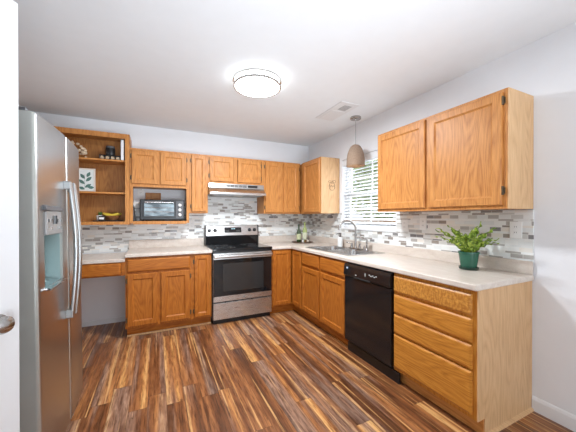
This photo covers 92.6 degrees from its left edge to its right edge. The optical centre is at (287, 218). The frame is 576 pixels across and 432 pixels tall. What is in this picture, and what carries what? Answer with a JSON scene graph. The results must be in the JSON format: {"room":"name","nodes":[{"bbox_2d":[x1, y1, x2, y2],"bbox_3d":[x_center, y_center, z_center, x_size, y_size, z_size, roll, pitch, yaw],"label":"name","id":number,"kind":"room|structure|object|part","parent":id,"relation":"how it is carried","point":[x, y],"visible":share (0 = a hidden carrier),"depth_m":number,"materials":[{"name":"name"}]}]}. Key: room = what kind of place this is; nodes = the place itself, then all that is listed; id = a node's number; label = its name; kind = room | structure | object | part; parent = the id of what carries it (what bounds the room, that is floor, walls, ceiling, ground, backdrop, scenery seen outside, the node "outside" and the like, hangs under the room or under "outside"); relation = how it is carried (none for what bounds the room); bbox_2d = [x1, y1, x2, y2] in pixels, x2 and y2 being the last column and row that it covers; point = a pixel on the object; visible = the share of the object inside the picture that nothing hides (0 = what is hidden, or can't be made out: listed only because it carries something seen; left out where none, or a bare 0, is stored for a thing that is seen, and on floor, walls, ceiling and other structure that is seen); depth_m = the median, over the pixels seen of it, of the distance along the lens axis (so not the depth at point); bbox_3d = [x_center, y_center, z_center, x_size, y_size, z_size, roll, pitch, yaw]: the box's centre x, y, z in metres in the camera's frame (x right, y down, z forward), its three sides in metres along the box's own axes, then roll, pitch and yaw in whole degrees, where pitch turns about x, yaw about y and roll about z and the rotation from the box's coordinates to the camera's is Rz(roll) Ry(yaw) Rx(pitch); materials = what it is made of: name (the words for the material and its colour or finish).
{"room":"kitchen","nodes":[
{"label":"kitchen","id":0,"kind":"room"},
{"bbox_2d":[35,112,308,321],"bbox_3d":[-1.294,0.046,3.901,3.820,2.490,0.120,0,0,-26],"label":"wall","id":1,"kind":"structure","parent":0,"point":[102,298],"depth_m":3.60,"materials":[{"name":"paint"}]},
{"bbox_2d":[54,126,131,224],"bbox_3d":[-2.376,-0.454,3.143,1.011,1.053,0.297,0,0,-26],"label":"bookcase","id":2,"kind":"object","parent":1,"relation":"attached to","point":[112,194],"visible":0.48,"depth_m":3.30,"materials":[{"name":"brown wood"}]},
{"bbox_2d":[71,140,86,156],"bbox_3d":[-2.400,-0.801,3.092,0.231,0.236,0.126,0,0,-26],"label":"bunch","id":3,"kind":"object","parent":2,"relation":"on","point":[83,150],"visible":0.3,"depth_m":3.12,"materials":[{"name":"beige plant"}]},
{"bbox_2d":[79,168,95,191],"bbox_3d":[-2.347,-0.440,3.154,0.237,0.271,0.018,0,0,-26],"label":"picture frame","id":4,"kind":"object","parent":2,"relation":"on","point":[87,176],"visible":0.61,"depth_m":3.17,"materials":[{"name":"white paper"}]},
{"bbox_3d":[-2.437,-0.458,3.271,0.975,0.987,0.011,0,0,-26],"label":"panel","id":5,"kind":"part","parent":2,"relation":"part of","materials":[{"name":"brown wood"}]},
{"bbox_3d":[-2.377,-0.293,3.147,0.975,0.019,0.264,0,0,-26],"label":"shelf","id":6,"kind":"part","parent":2,"relation":"part of","materials":[{"name":"brown wood"}]},
{"bbox_3d":[-2.378,-0.669,3.146,0.975,0.019,0.264,0,0,-26],"label":"shelf","id":7,"kind":"part","parent":2,"relation":"part of","materials":[{"name":"brown wood"}]},
{"bbox_2d":[93,220,123,221],"bbox_3d":[-2.118,0.029,3.254,0.287,0.012,0.187,0,0,-26],"label":"serving tray","id":8,"kind":"object","parent":2,"relation":"in","point":[93,220],"visible":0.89,"depth_m":3.16,"materials":[{"name":"brown wood"}]},
{"bbox_2d":[105,216,120,219],"bbox_3d":[-2.085,-0.005,3.270,0.178,0.055,0.178,0,0,-26],"label":"fruit bowl","id":9,"kind":"object","parent":8,"relation":"on","point":[106,217],"visible":0.77,"depth_m":3.22,"materials":[{"name":"brown wood"}]},
{"bbox_2d":[103,213,118,215],"bbox_3d":[-2.076,-0.043,3.235,0.172,0.054,0.035,0,0,-24],"label":"banana","id":10,"kind":"object","parent":9,"relation":"in","point":[105,214],"visible":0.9,"depth_m":3.22,"materials":[{"name":"yellow food"}]},
{"bbox_2d":[99,154,120,159],"bbox_3d":[-2.089,-0.707,3.242,0.210,0.055,0.090,0,0,-26],"label":"rack","id":11,"kind":"object","parent":2,"relation":"on","point":[110,156],"visible":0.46,"depth_m":3.22,"materials":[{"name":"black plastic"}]},
{"bbox_2d":[105,146,114,155],"bbox_3d":[-2.089,-0.793,3.241,0.100,0.114,0.100,0,0,-26],"label":"jar candle","id":12,"kind":"object","parent":11,"relation":"on","point":[109,150],"visible":0.89,"depth_m":3.20,"materials":[{"name":"black glass"}]},
{"bbox_2d":[121,140,124,159],"bbox_3d":[-1.979,-0.798,3.309,0.030,0.234,0.213,0,0,-26],"label":"book","id":13,"kind":"object","parent":2,"relation":"on","point":[122,141],"visible":0.64,"depth_m":3.21,"materials":[{"name":"white paper"}]},
{"bbox_2d":[82,317,124,326],"bbox_3d":[-2.453,1.266,3.279,0.988,0.055,0.012,0,0,-26],"label":"baseboard","id":14,"kind":"structure","parent":1,"relation":"attached to","point":[119,319],"depth_m":3.37,"materials":[{"name":"white paint"}]},
{"bbox_2d":[137,189,143,195],"bbox_3d":[-1.894,-0.347,3.542,0.074,0.116,0.008,0,0,-26],"label":"wall outlet","id":15,"kind":"object","parent":1,"relation":"attached to","point":[140,192],"visible":0.84,"depth_m":3.54,"materials":[{"name":"white plastic"}]},
{"bbox_2d":[130,148,188,223],"bbox_3d":[-1.617,-0.380,3.494,0.655,0.900,0.317,0,0,-26],"label":"upper cabinet","id":16,"kind":"object","parent":1,"relation":"attached to","point":[149,169],"visible":1,"depth_m":3.36,"materials":[{"name":"brown wood"}]},
{"bbox_3d":[-1.704,-0.609,3.287,0.284,0.395,0.019,0,0,-26],"label":"door","id":17,"kind":"part","parent":16,"relation":"part of","materials":[{"name":"brown wood"}]},
{"bbox_2d":[145,193,160,220],"bbox_3d":[-1.755,-0.150,3.588,0.180,0.362,0.023,0,0,-26],"label":"serving board","id":18,"kind":"object","parent":16,"relation":"in","point":[154,196],"visible":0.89,"depth_m":3.58,"materials":[{"name":"brown wood"}]},
{"bbox_2d":[140,199,183,220],"bbox_3d":[-1.587,-0.100,3.481,0.500,0.262,0.274,0,0,-26],"label":"toaster oven","id":19,"kind":"object","parent":16,"relation":"in","point":[150,209],"visible":0.99,"depth_m":3.38,"materials":[{"name":"black metal"}]},
{"bbox_3d":[-1.575,-0.110,3.374,0.360,0.198,0.009,0,0,-26],"label":"door","id":20,"kind":"part","parent":19,"relation":"part of","materials":[{"name":"glass"}]},
{"bbox_3d":[-1.567,-0.196,3.356,0.334,0.014,0.031,0,0,-26],"label":"door handle","id":21,"kind":"part","parent":19,"relation":"part of","materials":[{"name":"silver metal"}]},
{"bbox_3d":[-1.572,-0.108,3.369,0.330,0.155,0.002,0,0,-26],"label":"door glass","id":22,"kind":"part","parent":19,"relation":"part of","materials":[{"name":"glass"}]},
{"bbox_3d":[-1.366,-0.108,3.474,0.090,0.215,0.009,0,0,-26],"label":"control panel","id":23,"kind":"part","parent":19,"relation":"part of","materials":[{"name":"grey metal"}]},
{"bbox_3d":[-1.422,-0.610,3.421,0.298,0.395,0.019,0,0,-26],"label":"door","id":24,"kind":"part","parent":16,"relation":"part of","materials":[{"name":"brown wood"}]},
{"bbox_2d":[81,196,308,252],"bbox_3d":[-1.276,0.011,3.839,3.600,0.960,0.007,0,0,-26],"label":"tile backsplash","id":25,"kind":"structure","parent":1,"relation":"attached to","point":[221,210],"depth_m":3.85,"materials":[{"name":"tile"}]},
{"bbox_2d":[189,221,193,228],"bbox_3d":[-1.331,0.091,3.804,0.074,0.116,0.008,0,0,-26],"label":"wall outlet","id":26,"kind":"object","parent":25,"relation":"attached to","point":[191,223],"visible":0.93,"depth_m":3.80,"materials":[{"name":"white plastic"}]},
{"bbox_2d":[189,153,207,213],"bbox_3d":[-1.216,-0.450,3.686,0.232,0.763,0.317,0,0,-26],"label":"upper cabinet","id":27,"kind":"object","parent":1,"relation":"attached to","point":[198,163],"visible":1,"depth_m":3.55,"materials":[{"name":"brown wood"}]},
{"bbox_2d":[208,155,263,184],"bbox_3d":[-0.758,-0.652,3.904,0.780,0.361,0.317,0,0,-26],"label":"upper cabinet","id":28,"kind":"object","parent":1,"relation":"attached to","point":[221,169],"visible":0.99,"depth_m":3.77,"materials":[{"name":"brown wood"}]},
{"bbox_3d":[-0.882,-0.651,3.679,0.320,0.317,0.019,0,0,-26],"label":"door","id":29,"kind":"part","parent":28,"relation":"part of","materials":[{"name":"brown wood"}]},
{"bbox_3d":[-0.537,-0.652,3.844,0.335,0.317,0.019,0,0,-26],"label":"door","id":30,"kind":"part","parent":28,"relation":"part of","materials":[{"name":"brown wood"}]},
{"bbox_2d":[208,183,265,197],"bbox_3d":[-0.738,-0.384,3.858,0.768,0.170,0.415,0,0,-26],"label":"range hood","id":31,"kind":"object","parent":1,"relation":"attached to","point":[214,189],"visible":0.98,"depth_m":3.72,"materials":[{"name":"metal"}]},
{"bbox_2d":[257,160,299,213],"bbox_3d":[-0.140,-0.452,4.200,0.587,0.763,0.317,0,0,-26],"label":"upper cabinet","id":32,"kind":"object","parent":1,"relation":"attached to","point":[281,179],"visible":1,"depth_m":4.06,"materials":[{"name":"brown wood"}]},
{"bbox_3d":[-0.205,-0.450,4.004,0.265,0.725,0.019,0,0,-26],"label":"door","id":33,"kind":"part","parent":32,"relation":"part of","materials":[{"name":"brown wood"}]},
{"bbox_3d":[0.051,-0.451,4.126,0.253,0.725,0.019,0,0,-26],"label":"door","id":34,"kind":"part","parent":32,"relation":"part of","materials":[{"name":"brown wood"}]},
{"bbox_2d":[13,0,575,146],"bbox_3d":[0.235,-1.213,0.693,3.820,0.050,7.220,0,0,-26],"label":"ceiling","id":35,"kind":"structure","parent":0,"point":[168,64],"depth_m":1.98,"materials":[{"name":"paint"}]},
{"bbox_2d":[233,68,280,97],"bbox_3d":[-0.264,-1.159,2.377,0.414,0.070,0.414,0,0,-26],"label":"ceiling light","id":36,"kind":"object","parent":35,"relation":"attached to","point":[250,82],"visible":1,"depth_m":2.29,"materials":[{"name":"white"}]},
{"bbox_2d":[316,101,359,120],"bbox_3d":[0.542,-1.192,3.090,0.240,0.008,0.520,0,0,-26],"label":"ceiling vent","id":37,"kind":"object","parent":35,"relation":"in","point":[341,108],"visible":1,"depth_m":3.06,"materials":[{"name":"white metal"}]},
{"bbox_2d":[346,115,364,167],"bbox_3d":[0.800,-0.907,3.258,0.216,0.580,0.216,0,0,-26],"label":"pendant lamp","id":38,"kind":"object","parent":35,"relation":"hanging from","point":[355,156],"visible":1,"depth_m":3.19,"materials":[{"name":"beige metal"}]},
{"bbox_3d":[0.800,-0.746,3.259,0.216,0.259,0.216,0,0,-26],"label":"lamp shade","id":39,"kind":"part","parent":38,"relation":"part of","materials":[{"name":"wicker"}]},
{"bbox_2d":[66,310,573,431],"bbox_3d":[0.210,1.327,0.734,3.800,0.050,7.100,0,0,-26],"label":"floor","id":40,"kind":"structure","parent":0,"point":[279,371],"depth_m":2.14,"materials":[{"name":"brown wood"}]},
{"bbox_2d":[18,106,82,431],"bbox_3d":[-1.640,0.394,1.523,0.806,1.820,0.815,-1,1,-26],"label":"refrigerator","id":41,"kind":"object","parent":40,"relation":"on","point":[50,232],"visible":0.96,"depth_m":1.41,"materials":[{"name":"grey metal"}]},
{"bbox_2d":[42,205,62,210],"bbox_3d":[-1.257,-0.054,1.468,0.031,0.031,0.267,-1,1,-26],"label":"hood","id":42,"kind":"object","parent":41,"relation":"attached to","point":[44,207],"depth_m":1.44,"materials":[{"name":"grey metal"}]},
{"bbox_3d":[-1.282,0.024,1.458,0.077,0.123,0.238,-1,1,-26],"label":"dispenser panel","id":43,"kind":"part","parent":41,"relation":"part of","materials":[{"name":"white plastic"}]},
{"bbox_3d":[-1.311,-0.196,1.637,0.041,0.050,0.032,-1,1,-26],"label":"handle mount","id":44,"kind":"part","parent":41,"relation":"part of","materials":[{"name":"metal"}]},
{"bbox_3d":[-1.302,0.569,1.643,0.041,0.050,0.032,-1,1,-26],"label":"handle mount","id":45,"kind":"part","parent":41,"relation":"part of","materials":[{"name":"metal"}]},
{"bbox_3d":[-1.286,0.183,1.650,0.050,0.802,0.024,-1,1,-26],"label":"handle","id":46,"kind":"part","parent":41,"relation":"part of","materials":[{"name":"metal"}]},
{"bbox_3d":[-1.473,0.371,1.843,0.100,1.745,0.382,-1,1,-26],"label":"fridge door","id":47,"kind":"part","parent":41,"relation":"part of","materials":[{"name":"metal"}]},
{"bbox_3d":[-1.325,0.183,1.731,0.050,0.802,0.024,-1,1,-26],"label":"handle","id":48,"kind":"part","parent":41,"relation":"part of","materials":[{"name":"metal"}]},
{"bbox_2d":[125,254,191,336],"bbox_3d":[-1.561,0.856,3.354,0.676,0.875,0.618,0,0,-26],"label":"base cabinet","id":49,"kind":"object","parent":40,"relation":"on","point":[158,289],"visible":0.99,"depth_m":3.08,"materials":[{"name":"brown wood"}]},
{"bbox_3d":[-1.586,0.883,3.010,0.299,0.562,0.019,0,0,-26],"label":"door","id":50,"kind":"part","parent":49,"relation":"part of","materials":[{"name":"brown wood"}]},
{"bbox_3d":[-1.434,0.509,3.082,0.636,0.140,0.020,0,0,-26],"label":"drawer","id":51,"kind":"part","parent":49,"relation":"part of","materials":[{"name":"brown wood"}]},
{"bbox_3d":[-1.454,1.283,3.144,0.666,0.022,0.017,0,0,-26],"label":"shoe molding","id":52,"kind":"part","parent":49,"relation":"part of","materials":[{"name":"brown wood"}]},
{"bbox_2d":[124,238,211,257],"bbox_3d":[-1.461,0.346,3.398,0.920,0.142,0.644,0,0,-26],"label":"countertop","id":53,"kind":"structure","parent":49,"relation":"on","point":[184,246],"depth_m":3.48,"materials":[{"name":"beige laminate"}]},
{"bbox_3d":[-1.285,0.883,3.154,0.307,0.562,0.019,0,0,-26],"label":"door","id":54,"kind":"part","parent":49,"relation":"part of","materials":[{"name":"brown wood"}]},
{"bbox_2d":[191,253,210,326],"bbox_3d":[-1.154,0.855,3.549,0.225,0.875,0.618,0,0,-26],"label":"base cabinet","id":55,"kind":"object","parent":40,"relation":"on","point":[201,263],"visible":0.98,"depth_m":3.28,"materials":[{"name":"brown wood"}]},
{"bbox_3d":[-1.051,1.282,3.337,0.225,0.022,0.017,0,0,-26],"label":"shoe molding","id":56,"kind":"part","parent":55,"relation":"part of","materials":[{"name":"brown wood"}]},
{"bbox_3d":[-1.020,0.801,3.280,0.180,0.725,0.019,0,0,-26],"label":"door","id":57,"kind":"part","parent":55,"relation":"part of","materials":[{"name":"brown wood"}]},
{"bbox_2d":[205,225,272,323],"bbox_3d":[-0.679,0.694,3.728,0.768,1.195,0.686,0,0,-26],"label":"range","id":58,"kind":"object","parent":40,"relation":"on","point":[241,266],"visible":0.97,"depth_m":3.50,"materials":[{"name":"grey metal"}]},
{"bbox_3d":[-0.808,0.171,3.995,0.750,0.146,0.091,0,0,-26],"label":"control panel","id":59,"kind":"part","parent":58,"relation":"part of","materials":[{"name":"metal"}]},
{"bbox_2d":[205,243,271,250],"bbox_3d":[-0.677,0.382,3.721,0.768,0.026,0.570,0,0,-26],"label":"cooktop","id":60,"kind":"object","parent":58,"relation":"in","point":[213,246],"depth_m":3.62,"materials":[{"name":"black glass"}]},
{"bbox_2d":[211,251,272,319],"bbox_3d":[-0.677,0.814,3.724,0.762,0.835,0.676,0,0,-26],"label":"oven","id":61,"kind":"object","parent":58,"relation":"in","point":[241,281],"depth_m":3.45,"materials":[{"name":"silver glass"}]},
{"bbox_3d":[-0.565,0.411,3.488,0.758,0.026,0.024,0,0,-26],"label":"trim","id":62,"kind":"part","parent":58,"relation":"part of","materials":[{"name":"silver metal"}]},
{"bbox_3d":[-0.563,1.130,3.486,0.754,0.200,0.031,0,0,-26],"label":"storage drawer","id":63,"kind":"part","parent":58,"relation":"part of","materials":[{"name":"metal"}]},
{"bbox_2d":[270,249,305,316],"bbox_3d":[0.122,0.852,4.014,0.906,0.875,0.877,0,0,-26],"label":"base cabinet","id":64,"kind":"object","parent":40,"relation":"on","point":[286,295],"visible":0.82,"depth_m":3.72,"materials":[{"name":"brown wood"}]},
{"bbox_3d":[-0.084,0.801,3.750,0.307,0.770,0.019,0,0,-26],"label":"frame","id":65,"kind":"part","parent":64,"relation":"part of","materials":[{"name":"brown wood"}]},
{"bbox_3d":[-0.081,0.799,3.729,0.268,0.733,0.019,0,0,-26],"label":"door","id":66,"kind":"part","parent":64,"relation":"part of","materials":[{"name":"brown wood"}]},
{"bbox_3d":[0.114,0.800,3.669,0.019,0.733,0.243,0,0,-26],"label":"door","id":67,"kind":"part","parent":64,"relation":"part of","materials":[{"name":"brown wood"}]},
{"bbox_2d":[258,235,533,290],"bbox_3d":[0.591,0.347,3.041,0.919,0.140,3.057,0,0,-26],"label":"countertop","id":68,"kind":"structure","parent":64,"relation":"on","point":[437,266],"depth_m":2.23,"materials":[{"name":"beige laminate"}]},
{"bbox_2d":[306,245,382,255],"bbox_3d":[0.640,0.465,3.286,0.500,0.186,0.890,0,0,-26],"label":"sink","id":69,"kind":"object","parent":68,"relation":"in","point":[343,250],"visible":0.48,"depth_m":3.29,"materials":[{"name":"metal"}]},
{"bbox_3d":[0.531,0.466,3.464,0.365,0.184,0.375,0,0,-26],"label":"bowl","id":70,"kind":"part","parent":69,"relation":"part of","materials":[{"name":"metal"}]},
{"bbox_2d":[336,233,342,246],"bbox_3d":[0.684,0.284,3.656,0.082,0.174,0.066,0,0,20],"label":"soap dispenser","id":71,"kind":"object","parent":69,"relation":"on","point":[340,239],"visible":1,"depth_m":3.63,"materials":[{"name":"white plastic"}]},
{"bbox_2d":[338,237,342,246],"bbox_3d":[0.692,0.308,3.654,0.066,0.126,0.066,0,0,-26],"label":"bottle","id":72,"kind":"object","parent":71,"relation":"attached to","point":[340,240],"depth_m":3.62,"materials":[{"name":"white plastic"}]},
{"bbox_3d":[0.710,0.467,3.089,0.365,0.184,0.375,0,0,-26],"label":"bowl","id":73,"kind":"part","parent":69,"relation":"part of","materials":[{"name":"metal"}]},
{"bbox_2d":[356,236,368,250],"bbox_3d":[0.865,0.289,3.191,0.144,0.167,0.039,0,0,-6],"label":"sprayer","id":74,"kind":"object","parent":69,"relation":"on","point":[357,237],"visible":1,"depth_m":3.18,"materials":[{"name":"silver metal"}]},
{"bbox_2d":[338,220,362,249],"bbox_3d":[0.775,0.194,3.380,0.291,0.355,0.211,0,0,21],"label":"faucet","id":75,"kind":"object","parent":68,"relation":"on","point":[350,221],"visible":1,"depth_m":3.36,"materials":[{"name":"silver metal"}]},
{"bbox_2d":[435,221,498,269],"bbox_3d":[1.312,0.201,2.059,0.381,0.362,0.438,0,0,-26],"label":"potted fern","id":76,"kind":"object","parent":68,"relation":"on","point":[469,246],"visible":1,"depth_m":2.02,"materials":[{"name":"green plant"}]},
{"bbox_2d":[458,250,479,267],"bbox_3d":[1.359,0.310,2.072,0.140,0.124,0.140,0,0,-26],"label":"pot","id":77,"kind":"object","parent":76,"relation":"attached to","point":[468,258],"depth_m":2.03,"materials":[{"name":"green ceramic"}]},
{"bbox_3d":[0.222,0.368,4.289,0.336,0.014,0.336,0,0,-26],"label":"round tray","id":78,"kind":"object","parent":68,"relation":"on","visible":0},
{"bbox_2d":[297,224,300,241],"bbox_3d":[0.168,0.228,4.274,0.069,0.275,0.069,0,0,-26],"label":"olive oil bottle","id":79,"kind":"object","parent":78,"relation":"on","point":[298,230],"visible":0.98,"depth_m":4.25,"materials":[{"name":"green glass"}]},
{"bbox_2d":[302,222,306,241],"bbox_3d":[0.263,0.207,4.330,0.073,0.315,0.073,0,0,-26],"label":"vinegar bottle","id":80,"kind":"object","parent":78,"relation":"on","point":[304,231],"visible":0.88,"depth_m":4.30,"materials":[{"name":"green glass"}]},
{"bbox_2d":[302,251,347,344],"bbox_3d":[0.640,0.855,3.262,0.618,0.875,0.926,0,0,-26],"label":"base cabinet","id":81,"kind":"object","parent":40,"relation":"on","point":[323,278],"visible":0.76,"depth_m":3.06,"materials":[{"name":"brown wood"}]},
{"bbox_3d":[0.268,0.508,3.346,0.020,0.148,0.406,0,0,-26],"label":"false drawer","id":82,"kind":"part","parent":81,"relation":"part of","materials":[{"name":"brown wood"}]},
{"bbox_3d":[0.268,0.887,3.348,0.019,0.550,0.406,0,0,-26],"label":"door","id":83,"kind":"part","parent":81,"relation":"part of","materials":[{"name":"brown wood"}]},
{"bbox_3d":[0.467,0.889,2.932,0.019,0.550,0.448,0,0,-26],"label":"door","id":84,"kind":"part","parent":81,"relation":"part of","materials":[{"name":"brown wood"}]},
{"bbox_3d":[0.466,0.510,2.930,0.020,0.148,0.448,0,0,-26],"label":"false drawer","id":85,"kind":"part","parent":81,"relation":"part of","materials":[{"name":"brown wood"}]},
{"bbox_2d":[344,262,399,384],"bbox_3d":[0.960,0.861,2.543,0.626,0.868,0.639,0,0,-26],"label":"dishwasher","id":86,"kind":"object","parent":40,"relation":"on","point":[369,291],"visible":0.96,"depth_m":2.37,"materials":[{"name":"black metal"}]},
{"bbox_3d":[0.700,0.866,2.444,0.039,0.622,0.586,0,0,-26],"label":"door panel","id":87,"kind":"part","parent":86,"relation":"part of","materials":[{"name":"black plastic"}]},
{"bbox_2d":[394,273,533,431],"bbox_3d":[1.243,0.859,2.012,0.628,0.875,0.645,0,0,-26],"label":"base cabinet","id":88,"kind":"object","parent":40,"relation":"on","point":[467,352],"visible":0.91,"depth_m":1.76,"materials":[{"name":"brown wood"}]},
{"bbox_3d":[0.961,1.036,1.898,0.020,0.254,0.591,0,0,-26],"label":"drawer","id":89,"kind":"part","parent":88,"relation":"part of","materials":[{"name":"brown wood"}]},
{"bbox_3d":[0.961,0.823,1.897,0.020,0.141,0.591,0,0,-26],"label":"drawer","id":90,"kind":"part","parent":88,"relation":"part of","materials":[{"name":"brown wood"}]},
{"bbox_3d":[0.961,0.665,1.897,0.020,0.140,0.591,0,0,-26],"label":"drawer","id":91,"kind":"part","parent":88,"relation":"part of","materials":[{"name":"brown wood"}]},
{"bbox_3d":[0.960,0.512,1.896,0.020,0.126,0.591,0,0,-26],"label":"drawer","id":92,"kind":"part","parent":88,"relation":"part of","materials":[{"name":"brown wood"}]},
{"bbox_3d":[0.982,0.807,1.900,0.019,0.770,0.622,0,0,-26],"label":"frame","id":93,"kind":"part","parent":88,"relation":"part of","materials":[{"name":"brown wood"}]},
{"bbox_3d":[1.383,0.860,1.743,0.606,0.875,0.006,0,0,-26],"label":"panel","id":94,"kind":"part","parent":88,"relation":"part of","materials":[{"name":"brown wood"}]},
{"bbox_3d":[1.419,1.288,1.749,0.536,0.018,0.016,0,0,-26],"label":"shoe molding","id":95,"kind":"part","parent":88,"relation":"part of","materials":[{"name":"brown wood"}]},
{"bbox_2d":[309,22,575,415],"bbox_3d":[1.910,0.053,1.486,0.120,2.490,7.000,0,0,-26],"label":"wall","id":96,"kind":"structure","parent":0,"point":[544,69],"depth_m":1.80,"materials":[{"name":"paint"}]},
{"bbox_2d":[300,157,339,213],"bbox_3d":[0.387,-0.452,4.151,0.322,0.763,0.859,0,0,-26],"label":"upper cabinet","id":97,"kind":"object","parent":96,"relation":"attached to","point":[316,197],"visible":1,"depth_m":3.80,"materials":[{"name":"brown wood"}]},
{"bbox_3d":[0.336,-0.452,3.953,0.019,0.763,0.534,0,0,-26],"label":"frame","id":98,"kind":"part","parent":97,"relation":"part of","materials":[{"name":"brown wood"}]},
{"bbox_3d":[0.331,-0.450,3.917,0.019,0.725,0.450,0,0,-26],"label":"door","id":99,"kind":"part","parent":97,"relation":"part of","materials":[{"name":"brown wood"}]},
{"bbox_3d":[0.581,-0.451,3.771,0.301,0.763,0.005,0,0,-26],"label":"panel","id":100,"kind":"part","parent":97,"relation":"part of","materials":[{"name":"brown wood"}]},
{"bbox_2d":[341,157,396,232],"bbox_3d":[0.992,-0.322,3.379,0.133,0.942,0.970,0,0,-26],"label":"window","id":101,"kind":"structure","parent":96,"relation":"in","point":[351,169],"depth_m":3.51,"materials":[{"name":"white plastic"}]},
{"bbox_3d":[1.044,-0.528,3.404,0.017,0.460,0.860,0,0,-26],"label":"sash","id":102,"kind":"part","parent":101,"relation":"part of","materials":[{"name":"white plastic"}]},
{"bbox_3d":[0.975,0.137,3.373,0.096,0.023,0.970,0,0,-26],"label":"sill","id":103,"kind":"part","parent":101,"relation":"part of","materials":[{"name":"white paint"}]},
{"bbox_2d":[343,150,395,229],"bbox_3d":[0.977,-0.334,3.373,0.061,0.918,0.918,0,0,-26],"label":"window blind","id":104,"kind":"object","parent":101,"relation":"attached to","point":[373,154],"visible":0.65,"depth_m":3.38,"materials":[{"name":"white plastic"}]},
{"bbox_3d":[0.982,0.117,3.376,0.048,0.016,0.918,0,0,-26],"label":"rail","id":105,"kind":"part","parent":104,"relation":"part of","materials":[{"name":"white plastic"}]},
{"bbox_2d":[351,220,395,221],"bbox_3d":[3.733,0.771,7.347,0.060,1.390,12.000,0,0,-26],"label":"rail","id":106,"kind":"object","parent":104,"relation":"attached to","point":[351,220],"visible":0.05,"depth_m":9.36,"materials":[{"name":"white plastic"}]},
{"bbox_3d":[1.026,-0.131,3.396,0.017,0.435,0.860,0,0,-26],"label":"sash","id":107,"kind":"part","parent":101,"relation":"part of","materials":[{"name":"white plastic"}]},
{"bbox_2d":[309,210,533,261],"bbox_3d":[1.003,0.110,3.236,0.007,0.365,3.046,0,0,-26],"label":"tile backsplash","id":108,"kind":"structure","parent":96,"relation":"attached to","point":[321,225],"depth_m":2.41,"materials":[{"name":"tile"}]},
{"bbox_2d":[402,219,407,230],"bbox_3d":[1.194,0.069,2.818,0.008,0.116,0.074,0,0,-26],"label":"wall outlet","id":109,"kind":"object","parent":108,"relation":"attached to","point":[404,221],"visible":1,"depth_m":2.81,"materials":[{"name":"white plastic"}]},
{"bbox_2d":[420,218,426,229],"bbox_3d":[1.287,0.049,2.624,0.008,0.116,0.074,0,0,-26],"label":"wall outlet","id":110,"kind":"object","parent":108,"relation":"attached to","point":[423,221],"visible":1,"depth_m":2.62,"materials":[{"name":"white plastic"}]},
{"bbox_2d":[510,222,521,237],"bbox_3d":[1.610,0.082,1.947,0.008,0.116,0.074,0,0,-26],"label":"wall outlet","id":111,"kind":"object","parent":108,"relation":"attached to","point":[515,227],"visible":1,"depth_m":1.94,"materials":[{"name":"white plastic"}]},
{"bbox_2d":[378,87,533,211],"bbox_3d":[1.270,-0.446,2.302,0.322,0.763,1.131,0,0,-26],"label":"upper cabinet","id":112,"kind":"object","parent":96,"relation":"attached to","point":[477,154],"visible":1,"depth_m":1.97,"materials":[{"name":"brown wood"}]},
{"bbox_3d":[1.010,-0.448,2.497,0.019,0.721,0.527,0,0,-26],"label":"door","id":113,"kind":"part","parent":112,"relation":"part of","materials":[{"name":"brown wood"}]},
{"bbox_3d":[1.251,-0.446,1.992,0.019,0.721,0.523,0,0,-26],"label":"door","id":114,"kind":"part","parent":112,"relation":"part of","materials":[{"name":"brown wood"}]},
{"bbox_3d":[1.522,-0.444,1.799,0.301,0.763,0.005,0,0,-26],"label":"panel","id":115,"kind":"part","parent":112,"relation":"part of","materials":[{"name":"brown wood"}]},
{"bbox_2d":[532,395,575,431],"bbox_3d":[2.508,1.255,0.086,0.013,0.095,3.950,0,0,-26],"label":"baseboard","id":116,"kind":"structure","parent":96,"relation":"attached to","point":[562,417],"depth_m":1.76,"materials":[{"name":"white paint"}]},
{"bbox_3d":[-1.271,0.060,-0.033,0.470,2.490,7.000,0,0,-26],"label":"wall","id":117,"kind":"structure","parent":0,"visible":0},
{"bbox_2d":[0,0,19,431],"bbox_3d":[-1.020,0.282,0.593,0.093,2.018,0.720,0,0,19],"label":"door","id":118,"kind":"structure","parent":117,"relation":"in","point":[9,151],"depth_m":0.91,"materials":[{"name":"white paint"}]},
{"bbox_3d":[-0.906,0.337,0.872,0.058,0.060,0.060,0,0,19],"label":"knob","id":119,"kind":"part","parent":118,"relation":"part of","materials":[{"name":"silver metal"}]},
{"bbox_2d":[81,262,124,278],"bbox_3d":[-2.313,0.538,2.989,0.990,0.144,0.610,0,0,-26],"label":"drawer","id":120,"kind":"object","parent":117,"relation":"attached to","point":[103,269],"visible":0.36,"depth_m":2.85,"materials":[{"name":"brown wood"}]},
{"bbox_2d":[82,252,125,264],"bbox_3d":[-2.316,0.446,2.995,0.992,0.038,0.634,0,0,-26],"label":"countertop","id":121,"kind":"structure","parent":120,"relation":"on","point":[99,258],"depth_m":2.93,"materials":[{"name":"beige laminate"}]},
{"label":"outside","id":122,"kind":"structure","parent":0,"visible":0},
{"bbox_3d":[6.718,1.498,7.667,13.880,0.050,18.000,0,0,-26],"label":"ground","id":123,"kind":"structure","parent":122,"visible":0},
{"bbox_2d":[351,159,393,220],"bbox_3d":[5.022,-1.500,13.941,4.445,5.916,4.518,0,0,-26],"label":"tree","id":124,"kind":"object","parent":123,"relation":"on","point":[375,163],"visible":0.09,"depth_m":13.44,"materials":[{"name":"green plant"}]}
]}

